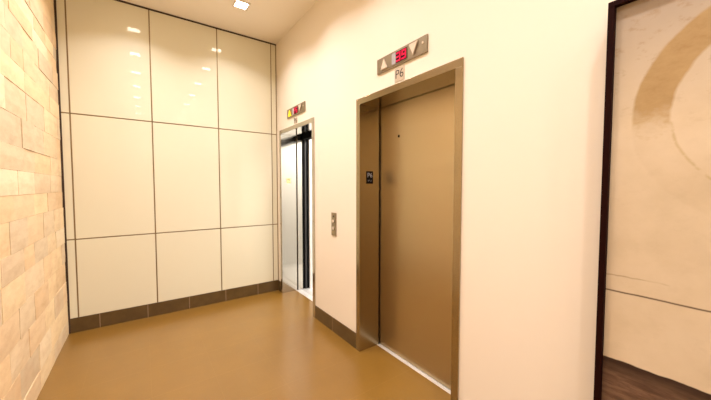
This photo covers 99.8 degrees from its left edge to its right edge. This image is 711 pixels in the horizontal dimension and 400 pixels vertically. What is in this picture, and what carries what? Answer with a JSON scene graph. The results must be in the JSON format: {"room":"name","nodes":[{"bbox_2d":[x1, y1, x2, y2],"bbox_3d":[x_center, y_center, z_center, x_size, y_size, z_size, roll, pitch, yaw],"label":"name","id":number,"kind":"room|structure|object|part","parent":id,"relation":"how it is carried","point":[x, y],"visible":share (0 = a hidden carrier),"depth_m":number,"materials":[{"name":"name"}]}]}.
{"room":"elevator lobby","nodes":[
{"label":"elevator lobby","id":0,"kind":"room"},
{"bbox_2d":[0,0,68,399],"bbox_3d":[-0.946,-0.238,0.153,0.121,3.347,6.565,-2,3,-35],"label":"wall","id":1,"kind":"structure","parent":0,"point":[34,325],"depth_m":2.01,"materials":[{"name":"beige stone"}]},
{"bbox_2d":[56,0,277,318],"bbox_3d":[-2.005,-0.390,3.488,2.232,3.347,0.100,-2,3,-35],"label":"wall","id":2,"kind":"structure","parent":0,"point":[168,122],"depth_m":3.31,"materials":[{"name":"white glass"}]},
{"bbox_2d":[54,0,70,333],"bbox_3d":[-2.813,-0.352,2.862,0.028,3.329,0.022,-2,3,-35],"label":"trim","id":3,"kind":"structure","parent":2,"relation":"attached to","point":[55,10],"depth_m":2.86,"materials":[{"name":"brown metal"}]},
{"bbox_3d":[-2.778,-1.428,2.835,0.055,1.178,0.014,-2,3,-35],"label":"glass panel","id":4,"kind":"part","parent":2,"relation":"part of","materials":[{"name":"beige glass"}]},
{"bbox_3d":[-2.778,-0.223,2.890,0.055,1.211,0.014,-2,3,-35],"label":"glass panel","id":5,"kind":"part","parent":2,"relation":"part of","materials":[{"name":"beige"}]},
{"bbox_3d":[-2.778,0.778,2.936,0.055,0.771,0.014,-2,3,-35],"label":"glass panel","id":6,"kind":"part","parent":2,"relation":"part of","materials":[{"name":"beige"}]},
{"bbox_3d":[-2.484,-1.437,3.045,0.643,1.178,0.014,-2,3,-35],"label":"glass panel","id":7,"kind":"part","parent":2,"relation":"part of","materials":[{"name":"beige"}]},
{"bbox_3d":[-2.484,-0.233,3.100,0.643,1.211,0.014,-2,3,-35],"label":"glass panel","id":8,"kind":"part","parent":2,"relation":"part of","materials":[{"name":"beige"}]},
{"bbox_3d":[-2.484,0.769,3.146,0.643,0.771,0.014,-2,3,-35],"label":"glass panel","id":9,"kind":"part","parent":2,"relation":"part of","materials":[{"name":"beige"}]},
{"bbox_2d":[70,280,278,332],"bbox_3d":[-1.936,1.210,3.558,2.124,0.144,0.022,-2,3,-35],"label":"baseboard","id":10,"kind":"structure","parent":2,"relation":"attached to","point":[83,323],"depth_m":3.39,"materials":[{"name":"brown tile"}]},
{"bbox_3d":[-1.945,-1.455,3.429,0.658,1.178,0.014,-2,3,-35],"label":"glass panel","id":11,"kind":"part","parent":2,"relation":"part of","materials":[{"name":"beige glass"}]},
{"bbox_3d":[-1.945,-0.250,3.484,0.658,1.211,0.014,-2,3,-35],"label":"glass panel","id":12,"kind":"part","parent":2,"relation":"part of","materials":[{"name":"beige"}]},
{"bbox_3d":[-1.945,0.751,3.530,0.658,0.771,0.014,-2,3,-35],"label":"glass panel","id":13,"kind":"part","parent":2,"relation":"part of","materials":[{"name":"beige glass"}]},
{"bbox_2d":[115,0,275,45],"bbox_3d":[-1.940,-2.053,3.406,2.132,0.018,0.024,-2,3,-35],"label":"trim","id":14,"kind":"structure","parent":2,"relation":"attached to","point":[115,0],"depth_m":3.43,"materials":[{"name":"brown metal"}]},
{"bbox_3d":[-1.402,-1.473,3.816,0.652,1.178,0.014,-2,3,-35],"label":"glass panel","id":15,"kind":"part","parent":2,"relation":"part of","materials":[{"name":"beige glass"}]},
{"bbox_3d":[-1.402,-0.268,3.870,0.652,1.211,0.014,-2,3,-35],"label":"glass panel","id":16,"kind":"part","parent":2,"relation":"part of","materials":[{"name":"beige glass"}]},
{"bbox_3d":[-1.402,0.734,3.916,0.652,0.771,0.014,-2,3,-35],"label":"glass panel","id":17,"kind":"part","parent":2,"relation":"part of","materials":[{"name":"beige glass"}]},
{"bbox_3d":[-1.104,-1.482,4.028,0.057,1.178,0.014,-2,3,-35],"label":"glass panel","id":18,"kind":"part","parent":2,"relation":"part of","materials":[{"name":"beige glass"}]},
{"bbox_3d":[-1.104,-0.278,4.083,0.057,1.211,0.014,-2,3,-35],"label":"glass panel","id":19,"kind":"part","parent":2,"relation":"part of","materials":[{"name":"beige glass"}]},
{"bbox_3d":[-1.104,0.724,4.129,0.057,0.771,0.014,-2,3,-35],"label":"glass panel","id":20,"kind":"part","parent":2,"relation":"part of","materials":[{"name":"beige"}]},
{"bbox_2d":[122,0,317,43],"bbox_3d":[-0.006,-1.998,0.695,2.532,0.120,6.885,-2,3,-35],"label":"ceiling","id":21,"kind":"structure","parent":0,"point":[265,20],"depth_m":3.28,"materials":[{"name":"beige paint"}]},
{"bbox_2d":[232,0,250,10],"bbox_3d":[-1.198,-2.046,3.140,0.155,0.006,0.155,-2,3,-35],"label":"recessed light","id":22,"kind":"object","parent":21,"relation":"in","point":[239,4],"visible":1,"depth_m":3.13,"materials":[{"name":"beige"}]},
{"bbox_2d":[234,1,247,8],"bbox_3d":[-1.198,-2.048,3.139,0.115,0.003,0.115,-2,3,-35],"label":"diffuser","id":23,"kind":"object","parent":22,"relation":"attached to","point":[237,4],"depth_m":3.13,"materials":[{"name":"white plastic"}]},
{"bbox_2d":[37,290,450,399],"bbox_3d":[-0.010,1.466,0.850,2.521,0.120,6.885,-2,3,-35],"label":"floor","id":24,"kind":"structure","parent":0,"point":[269,345],"depth_m":2.45,"materials":[{"name":"brown tile"}]},
{"bbox_2d":[276,0,614,399],"bbox_3d":[0.920,-0.298,1.482,0.200,3.347,6.765,-2,3,-35],"label":"wall","id":25,"kind":"structure","parent":0,"point":[535,70],"depth_m":1.55,"materials":[{"name":"beige paint"}]},
{"bbox_2d":[275,46,278,279],"bbox_3d":[-1.078,-0.482,4.097,0.012,3.183,0.018,-2,3,-35],"label":"trim","id":26,"kind":"structure","parent":25,"relation":"attached to","point":[275,46],"depth_m":4.08,"materials":[{"name":"brown metal"}]},
{"bbox_2d":[287,101,305,118],"bbox_3d":[-0.713,-1.061,3.549,0.022,0.112,0.500,-2,3,-35],"label":"indicator","id":27,"kind":"object","parent":25,"relation":"attached to","point":[300,108],"visible":1,"depth_m":3.51,"materials":[{"name":"silver"}]},
{"bbox_2d":[279,117,315,317],"bbox_3d":[-0.075,0.040,4.148,1.673,2.472,1.892,-2,3,-35],"label":"elevator","id":28,"kind":"object","parent":25,"relation":"attached to","point":[297,141],"visible":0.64,"depth_m":4.09,"materials":[{"name":"silver metal"}]},
{"bbox_3d":[-0.928,0.130,4.361,0.072,2.212,0.562,-2,3,-35],"label":"door","id":29,"kind":"part","parent":28,"relation":"part of","materials":[{"name":"silver metal"}]},
{"bbox_3d":[-0.534,1.280,3.822,0.084,0.025,0.879,-2,3,-35],"label":"sill","id":30,"kind":"part","parent":28,"relation":"part of","materials":[{"name":"silver metal"}]},
{"bbox_3d":[-0.859,0.138,4.398,0.020,2.190,0.582,-2,3,-35],"label":"car door","id":31,"kind":"part","parent":28,"relation":"part of","materials":[{"name":"grey metal"}]},
{"bbox_3d":[-0.454,1.277,3.879,0.092,0.025,0.879,-2,3,-35],"label":"sill","id":32,"kind":"part","parent":28,"relation":"part of","materials":[{"name":"silver metal"}]},
{"bbox_2d":[331,212,335,235],"bbox_3d":[-0.214,0.236,2.913,0.016,0.225,0.084,-2,3,-35],"label":"panel","id":33,"kind":"object","parent":25,"relation":"attached to","point":[333,215],"visible":1,"depth_m":2.91,"materials":[{"name":"silver"}]},
{"bbox_2d":[315,305,355,348],"bbox_3d":[-0.215,1.239,2.968,0.008,0.140,0.776,-2,3,-35],"label":"baseboard","id":34,"kind":"structure","parent":25,"relation":"attached to","point":[337,327],"depth_m":2.92,"materials":[{"name":"brown tile"}]},
{"bbox_2d":[395,65,404,82],"bbox_3d":[0.313,-0.898,2.130,0.005,0.098,0.098,-2,3,-35],"label":"sign","id":35,"kind":"object","parent":25,"relation":"attached to","point":[400,71],"visible":1,"depth_m":2.12,"materials":[{"name":"beige plastic"}]},
{"bbox_2d":[377,34,427,74],"bbox_3d":[0.312,-1.014,2.112,0.022,0.112,0.500,-2,3,-35],"label":"indicator","id":36,"kind":"object","parent":25,"relation":"attached to","point":[419,46],"visible":1,"depth_m":2.07,"materials":[{"name":"silver"}]},
{"bbox_2d":[356,57,463,399],"bbox_3d":[0.468,0.210,2.289,0.393,2.302,1.244,-2,3,-35],"label":"elevator","id":37,"kind":"object","parent":25,"relation":"attached to","point":[409,132],"visible":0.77,"depth_m":2.35,"materials":[{"name":"gold metal"}]},
{"bbox_2d":[366,171,372,183],"bbox_3d":[0.124,-0.196,2.603,0.072,0.108,0.004,-2,3,-35],"label":"sign","id":38,"kind":"object","parent":37,"relation":"attached to","point":[369,174],"visible":1,"depth_m":2.60,"materials":[{"name":"black plastic"}]},
{"bbox_3d":[0.509,1.346,2.370,0.094,0.025,0.942,-2,3,-35],"label":"sill","id":39,"kind":"part","parent":37,"relation":"part of","materials":[{"name":"silver metal"}]},
{"bbox_3d":[0.509,0.224,2.319,0.040,2.212,1.204,-2,3,-35],"label":"door","id":40,"kind":"part","parent":37,"relation":"part of","materials":[{"name":"gold metal"}]},
{"bbox_2d":[593,0,710,399],"bbox_3d":[1.240,0.195,0.806,0.090,1.823,0.916,-2,3,-35],"label":"doorway","id":41,"kind":"object","parent":25,"relation":"attached to","point":[653,319],"visible":1,"depth_m":1.04,"materials":[{"name":"paint"}]},
{"bbox_3d":[1.240,-0.706,0.765,0.090,0.020,0.916,-2,3,-35],"label":"frame rail","id":42,"kind":"part","parent":41,"relation":"part of","materials":[{"name":"black paint"}]}
]}

